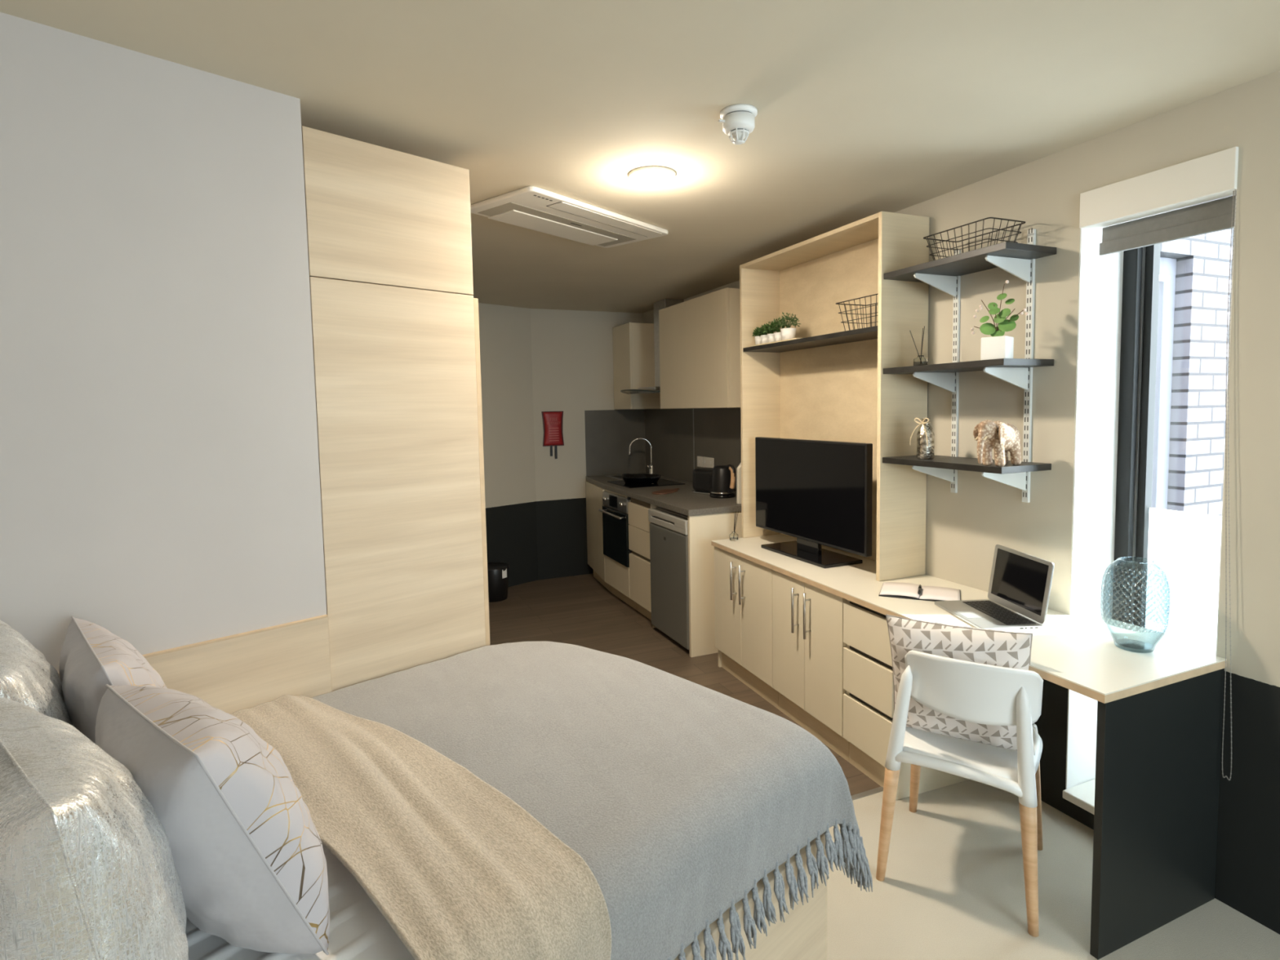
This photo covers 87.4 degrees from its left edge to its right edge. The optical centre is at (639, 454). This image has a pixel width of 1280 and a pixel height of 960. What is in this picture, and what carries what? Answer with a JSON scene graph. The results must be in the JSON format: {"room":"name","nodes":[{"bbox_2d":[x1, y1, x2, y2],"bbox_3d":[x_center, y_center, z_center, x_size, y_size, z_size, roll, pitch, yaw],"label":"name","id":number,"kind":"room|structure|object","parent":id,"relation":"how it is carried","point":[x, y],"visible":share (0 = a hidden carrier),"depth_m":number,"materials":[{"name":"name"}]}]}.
{"room":"studio apartment","nodes":[
{"label":"studio apartment","id":0,"kind":"room"},
{"bbox_2d":[0,12,326,673],"bbox_3d":[-1.427,0.240,1.563,1.270,2.410,0.120,-5,6,-44],"label":"wall","id":1,"kind":"structure","parent":0,"point":[160,477],"depth_m":1.66,"materials":[{"name":"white paint"}]},
{"bbox_2d":[58,614,331,714],"bbox_3d":[-1.364,0.978,1.569,1.258,0.934,0.016,-5,6,-44],"label":"panel","id":2,"kind":"object","parent":1,"relation":"attached to","point":[232,673],"visible":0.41,"depth_m":1.84,"materials":[{"name":"brown wood"}]},
{"bbox_2d":[478,302,537,586],"bbox_3d":[-1.982,0.011,4.991,2.815,2.410,0.121,-5,6,-44],"label":"wall","id":3,"kind":"structure","parent":0,"point":[504,331],"depth_m":5.75,"materials":[{"name":"beige paint"}]},
{"bbox_2d":[530,308,645,579],"bbox_3d":[-0.466,-0.101,6.197,1.076,2.410,0.120,-3,4,-23],"label":"wall","id":4,"kind":"structure","parent":0,"point":[572,350],"depth_m":6.05,"materials":[{"name":"beige paint"}]},
{"bbox_2d":[541,411,564,458],"bbox_3d":[-0.771,-0.173,5.974,0.200,0.425,0.035,-3,4,-23],"label":"blanket","id":5,"kind":"object","parent":4,"relation":"attached to","point":[553,421],"visible":1,"depth_m":5.96,"materials":[{"name":"red plastic"}]},
{"bbox_2d":[584,408,645,475],"bbox_3d":[-0.227,-0.114,6.228,0.589,0.601,0.009,-3,4,-23],"label":"backsplash","id":6,"kind":"structure","parent":4,"relation":"attached to","point":[609,433],"depth_m":6.22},
{"bbox_2d":[0,0,1279,313],"bbox_3d":[-0.271,-1.086,2.086,4.161,0.120,7.762,-3,4,-23],"label":"ceiling","id":7,"kind":"structure","parent":0,"point":[865,108],"depth_m":1.86,"materials":[{"name":"paint"}]},
{"bbox_2d":[470,186,668,248],"bbox_3d":[-0.305,-1.083,3.123,0.430,0.028,0.930,2,5,39],"label":"air conditioner","id":8,"kind":"object","parent":7,"relation":"attached to","point":[531,207],"visible":0.93,"depth_m":3.02,"materials":[{"name":"white plastic"}]},
{"bbox_2d":[628,166,675,185],"bbox_3d":[0.046,-1.052,2.542,0.180,0.021,0.180,-3,4,-23],"label":"recessed light","id":9,"kind":"object","parent":7,"relation":"in","point":[645,175],"visible":1,"depth_m":2.51,"materials":[{"name":"white plastic"}]},
{"bbox_2d":[718,103,757,144],"bbox_3d":[0.298,-0.986,2.020,0.112,0.092,0.112,0,4,17],"label":"smoke detector","id":10,"kind":"object","parent":7,"relation":"attached to","point":[738,121],"visible":1,"depth_m":1.99,"materials":[{"name":"white plastic"}]},
{"bbox_2d":[643,280,740,408],"bbox_3d":[0.564,-0.059,5.317,0.120,2.410,2.312,-3,4,-23],"label":"wall","id":11,"kind":"structure","parent":0,"point":[648,317],"depth_m":5.36,"materials":[{"name":"beige paint"}]},
{"bbox_2d":[612,322,660,408],"bbox_3d":[-0.023,-0.787,6.053,0.311,0.747,0.408,-3,4,-23],"label":"upper cabinet","id":12,"kind":"object","parent":11,"relation":"attached to","point":[633,348],"visible":0.88,"depth_m":5.87,"materials":[{"name":"beige wood"}]},
{"bbox_2d":[620,298,683,394],"bbox_3d":[0.091,-0.889,5.535,0.501,0.762,0.590,-3,4,-23],"label":"hood","id":13,"kind":"object","parent":11,"relation":"attached to","point":[665,303],"visible":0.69,"depth_m":5.60,"materials":[{"name":"metal"}]},
{"bbox_2d":[644,408,693,481],"bbox_3d":[0.246,-0.099,5.889,0.009,0.601,0.986,-3,4,-23],"label":"backsplash","id":14,"kind":"structure","parent":11,"relation":"attached to","point":[669,432],"depth_m":5.83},
{"bbox_2d":[658,287,740,408],"bbox_3d":[0.500,-0.722,4.838,0.311,0.767,1.030,-3,4,-23],"label":"upper cabinet","id":15,"kind":"object","parent":11,"relation":"attached to","point":[700,337],"visible":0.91,"depth_m":4.61,"materials":[{"name":"beige wood"}]},
{"bbox_2d":[693,408,741,490],"bbox_3d":[0.691,-0.036,4.857,0.009,0.601,1.245,-3,4,-23],"label":"backsplash","id":16,"kind":"structure","parent":11,"relation":"attached to","point":[717,431],"depth_m":5.05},
{"bbox_2d":[693,408,694,469],"bbox_3d":[0.441,-0.072,5.432,0.012,0.603,0.010,-3,4,-23],"label":"strip","id":17,"kind":"object","parent":16,"relation":"attached to","point":[693,408],"visible":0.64,"depth_m":5.43,"materials":[{"name":"metal"}]},
{"bbox_2d":[697,456,702,466],"bbox_3d":[0.477,0.056,5.341,0.010,0.084,0.080,-3,4,-23],"label":"wall socket","id":18,"kind":"object","parent":16,"relation":"attached to","point":[700,459],"visible":1,"depth_m":5.33,"materials":[{"name":"white plastic"}]},
{"bbox_2d":[702,457,714,467],"bbox_3d":[0.532,0.064,5.215,0.010,0.084,0.165,-3,4,-23],"label":"wall socket","id":19,"kind":"object","parent":16,"relation":"attached to","point":[708,462],"visible":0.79,"depth_m":5.21,"materials":[{"name":"white plastic"}]},
{"bbox_2d":[488,573,1279,959],"bbox_3d":[-0.224,1.427,2.261,4.161,0.100,7.762,-3,4,-23],"label":"floor","id":20,"kind":"structure","parent":0,"point":[953,887],"depth_m":2.18,"materials":[{"name":"beige carpet"}]},
{"bbox_2d":[301,125,489,691],"bbox_3d":[-0.945,0.211,2.372,0.548,2.338,0.600,-5,6,-44],"label":"wardrobe","id":21,"kind":"object","parent":20,"relation":"on","point":[396,343],"visible":0.44,"depth_m":2.11,"materials":[{"name":"brown wood"}]},
{"bbox_2d":[487,562,508,602],"bbox_3d":[-1.189,1.035,5.441,0.250,0.275,0.250,2,5,37],"label":"waste bin","id":22,"kind":"object","parent":20,"relation":"on","point":[497,572],"visible":0.73,"depth_m":5.35,"materials":[{"name":"black plastic"}]},
{"bbox_2d":[185,831,826,959],"bbox_3d":[-0.644,1.100,1.427,2.032,0.684,1.227,-5,6,-44],"label":"bed","id":23,"kind":"object","parent":20,"relation":"on","point":[358,930],"visible":0.02,"depth_m":1.22,"materials":[{"name":"brown wood"}]},
{"bbox_2d":[0,619,73,725],"bbox_3d":[-1.211,0.580,1.302,0.508,0.478,0.200,3,5,42],"label":"cushion","id":24,"kind":"object","parent":23,"relation":"on","point":[27,677],"visible":0.24,"depth_m":1.22,"materials":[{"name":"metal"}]},
{"bbox_2d":[0,697,189,959],"bbox_3d":[-0.804,0.600,0.917,0.512,0.477,0.260,2,5,37],"label":"cushion","id":25,"kind":"object","parent":23,"relation":"on","point":[88,871],"visible":1,"depth_m":0.78,"materials":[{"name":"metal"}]},
{"bbox_2d":[58,615,167,743],"bbox_3d":[-1.087,0.584,1.431,0.216,0.423,0.453,-5,6,-45],"label":"patterned cushion","id":26,"kind":"object","parent":23,"relation":"on","point":[92,657],"visible":0.38,"depth_m":1.30,"materials":[{"name":"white fabric"}]},
{"bbox_2d":[95,684,329,955],"bbox_3d":[-0.717,0.599,1.122,0.448,0.400,0.272,2,5,36],"label":"patterned cushion","id":27,"kind":"object","parent":23,"relation":"on","point":[249,858],"visible":0.84,"depth_m":1.00,"materials":[{"name":"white fabric"}]},
{"bbox_2d":[185,844,415,959],"bbox_3d":[-0.641,0.904,1.421,2.013,0.292,1.227,-5,6,-44],"label":"duvet","id":28,"kind":"object","parent":23,"relation":"on","point":[358,931],"depth_m":1.10,"materials":[{"name":"white fabric"}]},
{"bbox_2d":[231,694,611,959],"bbox_3d":[-0.577,0.919,1.453,1.270,0.462,0.332,3,5,43],"label":"throw","id":29,"kind":"object","parent":23,"relation":"on","point":[457,868],"visible":0.88,"depth_m":1.23,"materials":[{"name":"beige fabric"}]},
{"bbox_2d":[311,640,872,959],"bbox_3d":[-0.258,0.898,1.755,1.124,0.423,1.308,-5,6,-44],"label":"throw","id":30,"kind":"object","parent":23,"relation":"on","point":[678,795],"visible":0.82,"depth_m":1.56,"materials":[{"name":"fabric"}]},
{"bbox_2d":[585,480,611,592],"bbox_3d":[-0.127,0.682,5.939,0.660,0.870,0.685,-3,4,-23],"label":"base cabinet","id":31,"kind":"object","parent":20,"relation":"on","point":[594,502],"visible":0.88,"depth_m":5.80,"materials":[{"name":"brown wood"}]},
{"bbox_2d":[586,472,741,515],"bbox_3d":[0.174,0.272,5.193,0.719,0.038,2.265,-3,4,-23],"label":"countertop","id":32,"kind":"structure","parent":31,"relation":"on","point":[683,501],"depth_m":4.56,"materials":[{"name":"grey laminate"}]},
{"bbox_2d":[604,474,622,479],"bbox_3d":[-0.126,0.200,5.978,0.270,0.006,0.380,-3,4,-23],"label":"sink","id":33,"kind":"object","parent":32,"relation":"in","point":[615,477],"visible":0.48,"depth_m":5.99,"materials":[{"name":"metal"}]},
{"bbox_2d":[628,437,653,474],"bbox_3d":[0.018,0.029,5.899,0.226,0.354,0.072,-2,4,-10],"label":"tap","id":34,"kind":"object","parent":32,"relation":"on","point":[651,467],"visible":0.91,"depth_m":5.91,"materials":[{"name":"silver metal"}]},
{"bbox_2d":[607,478,684,488],"bbox_3d":[0.042,0.232,5.475,0.480,0.006,0.500,-3,4,-23],"label":"cooktop","id":35,"kind":"object","parent":32,"relation":"in","point":[660,482],"visible":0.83,"depth_m":5.35,"materials":[{"name":"black glass"}]},
{"bbox_2d":[621,473,661,484],"bbox_3d":[0.009,0.199,5.447,0.328,0.062,0.328,-1,4,3],"label":"roasting pan","id":36,"kind":"object","parent":35,"relation":"on","point":[628,478],"visible":1,"depth_m":5.35,"materials":[{"name":"black metal"}]},
{"bbox_2d":[652,488,679,494],"bbox_3d":[0.204,0.268,4.888,0.120,0.010,0.329,1,5,32],"label":"serving board","id":37,"kind":"object","parent":32,"relation":"on","point":[664,491],"visible":1,"depth_m":4.82,"materials":[{"name":"brown wood"}]},
{"bbox_2d":[692,467,713,494],"bbox_3d":[0.508,0.188,4.746,0.170,0.176,0.290,-5,5,-41],"label":"toaster","id":38,"kind":"object","parent":32,"relation":"on","point":[701,477],"visible":0.45,"depth_m":4.71,"materials":[{"name":"black plastic"}]},
{"bbox_2d":[709,464,735,498],"bbox_3d":[0.560,0.176,4.548,0.176,0.227,0.202,-1,4,7],"label":"kettle","id":39,"kind":"object","parent":32,"relation":"on","point":[723,477],"visible":1,"depth_m":4.49,"materials":[{"name":"black plastic"}]},
{"bbox_2d":[736,462,741,504],"bbox_3d":[0.682,0.159,4.230,0.160,0.300,0.024,-3,4,-23],"label":"cutting board","id":40,"kind":"object","parent":32,"relation":"on","point":[739,468],"visible":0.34,"depth_m":4.20,"materials":[{"name":"beige wood"}]},
{"bbox_2d":[598,488,636,609],"bbox_3d":[0.089,0.718,5.370,0.714,0.870,0.527,-3,4,-23],"label":"oven unit","id":41,"kind":"object","parent":20,"relation":"on","point":[615,524],"visible":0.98,"depth_m":5.22,"materials":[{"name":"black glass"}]},
{"bbox_2d":[626,497,651,620],"bbox_3d":[0.299,0.744,4.948,0.662,0.870,0.417,-3,4,-23],"label":"drawer unit","id":42,"kind":"object","parent":20,"relation":"on","point":[637,510],"visible":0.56,"depth_m":4.82,"materials":[{"name":"beige wood"}]},
{"bbox_2d":[650,503,658,627],"bbox_3d":[0.398,0.756,4.754,0.690,0.870,0.009,-3,4,-23],"label":"filler panel","id":43,"kind":"object","parent":20,"relation":"on","point":[652,506],"visible":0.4,"depth_m":4.59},
{"bbox_2d":[648,506,689,649],"bbox_3d":[0.461,0.787,4.466,0.628,0.845,0.560,-3,4,-23],"label":"dishwasher","id":44,"kind":"object","parent":20,"relation":"on","point":[668,529],"visible":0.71,"depth_m":4.31,"materials":[{"name":"grey plastic"}]},
{"bbox_2d":[687,511,742,657],"bbox_3d":[0.626,0.789,4.205,0.708,0.871,0.023,-3,4,-23],"label":"end panel","id":45,"kind":"object","parent":20,"relation":"on","point":[702,529],"visible":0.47,"depth_m":4.09,"materials":[{"name":"beige wood"}]},
{"bbox_2d":[714,546,778,709],"bbox_3d":[0.727,0.897,3.689,0.463,0.723,0.620,-3,4,-21],"label":"base cabinet","id":46,"kind":"object","parent":20,"relation":"on","point":[743,587],"visible":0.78,"depth_m":3.58,"materials":[{"name":"beige wood"}]},
{"bbox_2d":[711,533,1226,703],"bbox_3d":[1.077,0.567,2.937,0.647,0.026,2.270,-3,4,-23],"label":"countertop","id":47,"kind":"structure","parent":46,"relation":"on","point":[1078,653],"depth_m":2.19,"materials":[{"name":"beige laminate"}]},
{"bbox_2d":[729,511,738,541],"bbox_3d":[0.547,0.410,3.863,0.050,0.175,0.066,-5,5,-41],"label":"reed diffuser","id":48,"kind":"object","parent":47,"relation":"on","point":[733,536],"visible":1,"depth_m":3.85,"materials":[{"name":"clear glass"}]},
{"bbox_2d":[729,531,737,541],"bbox_3d":[0.543,0.472,3.873,0.050,0.050,0.050,-3,4,-23],"label":"glass bottle","id":49,"kind":"object","parent":48,"relation":"attached to","point":[733,536],"depth_m":3.85,"materials":[{"name":"white"}]},
{"bbox_2d":[755,436,872,568],"bbox_3d":[0.868,0.223,3.442,0.230,0.598,0.904,-3,4,-23],"label":"television","id":50,"kind":"object","parent":47,"relation":"on","point":[818,493],"visible":1,"depth_m":3.34,"materials":[{"name":"black plastic"}]},
{"bbox_2d":[739,211,929,581],"bbox_3d":[0.932,-0.272,3.437,0.268,1.582,1.126,-3,4,-23],"label":"display unit","id":51,"kind":"object","parent":47,"relation":"on","point":[829,383],"visible":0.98,"depth_m":3.35,"materials":[{"name":"brown wood"}]},
{"bbox_2d":[750,337,800,346],"bbox_3d":[0.765,-0.612,3.678,0.090,0.012,0.440,-3,4,-23],"label":"tray","id":52,"kind":"object","parent":51,"relation":"on","point":[793,338],"visible":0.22,"depth_m":3.63,"materials":[{"name":"brown wood"}]},
{"bbox_2d":[751,326,764,344],"bbox_3d":[0.687,-0.684,3.854,0.082,0.109,0.081,-3,4,-23],"label":"potted plant","id":53,"kind":"object","parent":52,"relation":"on","point":[757,339],"visible":0.62,"depth_m":3.84,"materials":[{"name":"green plant"}]},
{"bbox_2d":[757,323,770,343],"bbox_3d":[0.712,-0.685,3.794,0.092,0.118,0.099,-3,4,-23],"label":"potted plant","id":54,"kind":"object","parent":52,"relation":"on","point":[764,339],"visible":0.58,"depth_m":3.78,"materials":[{"name":"green plant"}]},
{"bbox_2d":[762,320,780,342],"bbox_3d":[0.736,-0.684,3.732,0.109,0.125,0.103,1,4,25],"label":"potted plant","id":55,"kind":"object","parent":52,"relation":"on","point":[771,337],"visible":0.7,"depth_m":3.72,"materials":[{"name":"green plant"}]},
{"bbox_2d":[768,318,786,341],"bbox_3d":[0.759,-0.686,3.673,0.114,0.135,0.118,2,5,36],"label":"potted plant","id":56,"kind":"object","parent":52,"relation":"on","point":[778,337],"visible":0.74,"depth_m":3.66,"materials":[{"name":"green plant"}]},
{"bbox_2d":[776,311,800,340],"bbox_3d":[0.799,-0.691,3.594,0.130,0.154,0.130,-4,5,-40],"label":"potted plant","id":57,"kind":"object","parent":52,"relation":"on","point":[787,333],"visible":1,"depth_m":3.57,"materials":[{"name":"green plant"}]},
{"bbox_2d":[742,325,877,352],"bbox_3d":[0.925,-0.578,3.415,0.253,0.022,1.084,-3,4,-23],"label":"shelf","id":58,"kind":"object","parent":51,"relation":"attached to","point":[867,335],"depth_m":3.40,"materials":[{"name":"black wood"}]},
{"bbox_2d":[835,293,878,331],"bbox_3d":[1.066,-0.639,3.059,0.195,0.138,0.305,-3,4,-23],"label":"wire basket","id":59,"kind":"object","parent":51,"relation":"on","point":[876,303],"visible":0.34,"depth_m":3.10,"materials":[{"name":"black metal"}]},
{"bbox_2d":[879,582,960,601],"bbox_3d":[1.142,0.560,2.730,0.300,0.014,0.200,1,4,25],"label":"notebook","id":60,"kind":"object","parent":47,"relation":"on","point":[891,589],"visible":0.98,"depth_m":2.71,"materials":[{"name":"white paper"}]},
{"bbox_2d":[917,584,921,594],"bbox_3d":[1.140,0.550,2.726,0.013,0.015,0.110,1,4,25],"label":"pen","id":61,"kind":"object","parent":60,"relation":"on","point":[920,585],"visible":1,"depth_m":2.72,"materials":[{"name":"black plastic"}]},
{"bbox_2d":[934,544,1054,630],"bbox_3d":[1.268,0.472,2.425,0.253,0.226,0.325,-1,4,-4],"label":"laptop","id":62,"kind":"object","parent":47,"relation":"on","point":[1020,583],"visible":0.97,"depth_m":2.41,"materials":[{"name":"metal"}]},
{"bbox_2d":[1100,557,1172,653],"bbox_3d":[1.539,0.465,2.079,0.179,0.279,0.179,-5,6,-44],"label":"glass vase","id":63,"kind":"object","parent":47,"relation":"on","point":[1121,557],"visible":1,"depth_m":2.04,"materials":[{"name":"blue"}]},
{"bbox_2d":[772,569,848,762],"bbox_3d":[0.948,0.931,3.149,0.488,0.723,0.544,-3,4,-21],"label":"base cabinet","id":64,"kind":"object","parent":20,"relation":"on","point":[808,644],"visible":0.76,"depth_m":3.03,"materials":[{"name":"beige wood"}]},
{"bbox_2d":[851,786,883,800],"bbox_3d":[0.788,1.335,2.581,1.357,0.003,0.024,-3,4,-23],"label":"trim","id":65,"kind":"structure","parent":20,"relation":"on","point":[878,789],"depth_m":2.62,"materials":[{"name":"wood"}]},
{"bbox_2d":[843,600,968,799],"bbox_3d":[1.127,0.955,2.767,0.472,0.723,0.294,-3,4,-21],"label":"drawer unit","id":66,"kind":"object","parent":20,"relation":"on","point":[868,672],"visible":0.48,"depth_m":2.67,"materials":[{"name":"beige wood"}]},
{"bbox_2d":[875,649,1043,937],"bbox_3d":[1.062,0.972,2.190,0.453,0.770,0.473,2,5,33],"label":"chair","id":67,"kind":"object","parent":20,"relation":"on","point":[958,689],"visible":0.83,"depth_m":1.99,"materials":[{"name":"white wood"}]},
{"bbox_2d":[885,613,1034,753],"bbox_3d":[1.002,0.719,2.110,0.420,0.412,0.162,2,5,34],"label":"cushion","id":68,"kind":"object","parent":67,"relation":"on","point":[1012,650],"visible":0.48,"depth_m":2.06,"materials":[{"name":"white fabric"}]},
{"bbox_2d":[1089,668,1224,959],"bbox_3d":[1.491,1.007,1.920,0.548,0.723,0.022,-3,4,-23],"label":"panel","id":69,"kind":"object","parent":20,"relation":"on","point":[1157,785],"visible":0.86,"depth_m":1.89,"materials":[{"name":"black wood"}]},
{"bbox_2d":[893,70,1279,934],"bbox_3d":[1.916,0.159,1.844,0.240,2.410,5.150,-3,4,-23],"label":"wall","id":70,"kind":"structure","parent":0,"point":[964,528],"depth_m":2.22,"materials":[{"name":"beige paint"}]},
{"bbox_2d":[911,248,960,493],"bbox_3d":[1.228,-0.342,2.782,0.242,1.024,0.026,-3,4,-23],"label":"shelf rail","id":71,"kind":"object","parent":70,"relation":"attached to","point":[949,381],"visible":0.78,"depth_m":2.81,"materials":[{"name":"white metal"}]},
{"bbox_2d":[981,227,1035,502],"bbox_3d":[1.359,-0.323,2.476,0.242,1.024,0.026,-3,4,-23],"label":"shelf rail","id":72,"kind":"object","parent":70,"relation":"attached to","point":[1023,268],"visible":0.89,"depth_m":2.50,"materials":[{"name":"white metal"}]},
{"bbox_2d":[882,455,1051,474],"bbox_3d":[1.280,0.035,2.675,0.260,0.024,0.578,-3,4,-23],"label":"wall shelf","id":73,"kind":"object","parent":72,"relation":"attached to","point":[966,464],"visible":0.86,"depth_m":2.54,"materials":[{"name":"black wood"}]},
{"bbox_2d":[910,417,934,459],"bbox_3d":[1.173,-0.067,2.753,0.073,0.171,0.095,-3,4,-23],"label":"bottle","id":74,"kind":"object","parent":73,"relation":"on","point":[925,435],"visible":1,"depth_m":2.73,"materials":[{"name":"clear glass"}]},
{"bbox_2d":[973,419,1021,466],"bbox_3d":[1.291,-0.043,2.417,0.240,0.168,0.102,-4,5,-33],"label":"ornament","id":75,"kind":"object","parent":73,"relation":"on","point":[1003,437],"visible":1,"depth_m":2.37,"materials":[{"name":"brown stone"}]},
{"bbox_2d":[883,358,1053,373],"bbox_3d":[1.272,-0.345,2.648,0.260,0.024,0.578,-3,4,-23],"label":"wall shelf","id":76,"kind":"object","parent":72,"relation":"attached to","point":[971,366],"visible":0.88,"depth_m":2.48,"materials":[{"name":"black wood"}]},
{"bbox_2d":[909,325,928,365],"bbox_3d":[1.153,-0.447,2.777,0.056,0.165,0.089,-3,4,-23],"label":"reed diffuser","id":77,"kind":"object","parent":76,"relation":"on","point":[920,360],"visible":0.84,"depth_m":2.75,"materials":[{"name":"clear glass"}]},
{"bbox_2d":[913,355,928,365],"bbox_3d":[1.160,-0.386,2.766,0.056,0.045,0.056,-3,4,-23],"label":"glass bottle","id":78,"kind":"object","parent":77,"relation":"on","point":[919,361],"depth_m":2.75,"materials":[{"name":"clear glass"}]},
{"bbox_2d":[970,280,1028,359],"bbox_3d":[1.295,-0.483,2.418,0.084,0.282,0.197,-5,5,-43],"label":"potted plant","id":79,"kind":"object","parent":76,"relation":"on","point":[997,346],"visible":0.95,"depth_m":2.40,"materials":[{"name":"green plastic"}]},
{"bbox_2d":[884,241,1056,282],"bbox_3d":[1.265,-0.743,2.620,0.260,0.024,0.578,-3,4,-23],"label":"wall shelf","id":80,"kind":"object","parent":72,"relation":"attached to","point":[971,261],"visible":0.8,"depth_m":2.52,"materials":[{"name":"black wood"}]},
{"bbox_2d":[923,217,1025,260],"bbox_3d":[1.280,-0.810,2.579,0.195,0.108,0.315,-3,4,-23],"label":"wire basket","id":81,"kind":"object","parent":80,"relation":"on","point":[994,218],"visible":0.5,"depth_m":2.53,"materials":[{"name":"black metal"}]},
{"bbox_2d":[1062,189,1236,814],"bbox_3d":[1.780,0.176,2.250,0.352,2.187,0.490,-3,4,-23],"label":"window","id":82,"kind":"structure","parent":70,"relation":"in","point":[1113,517],"depth_m":2.42,"materials":[{"name":"white glass"}]},
{"bbox_2d":[1079,146,1238,780],"bbox_3d":[1.682,0.029,2.164,0.126,1.842,0.506,-3,4,-23],"label":"roller blind","id":83,"kind":"object","parent":82,"relation":"attached to","point":[1196,197],"visible":0.98,"depth_m":2.08,"materials":[{"name":"grey fabric"}]},
{"label":"outside","id":84,"kind":"structure","parent":0,"visible":0},
{"bbox_2d":[1160,227,1233,515],"bbox_3d":[3.286,-0.530,3.521,3.050,4.500,0.120,-3,4,-23],"label":"brick wall","id":85,"kind":"structure","parent":84,"point":[1198,387],"depth_m":3.22,"materials":[{"name":"white brick"}]},
{"bbox_2d":[1151,257,1176,509],"bbox_3d":[2.300,-0.104,3.138,0.600,1.640,0.071,-3,4,-23],"label":"window","id":86,"kind":"structure","parent":85,"relation":"in","point":[1167,273],"depth_m":3.21,"materials":[{"name":"white paint"}]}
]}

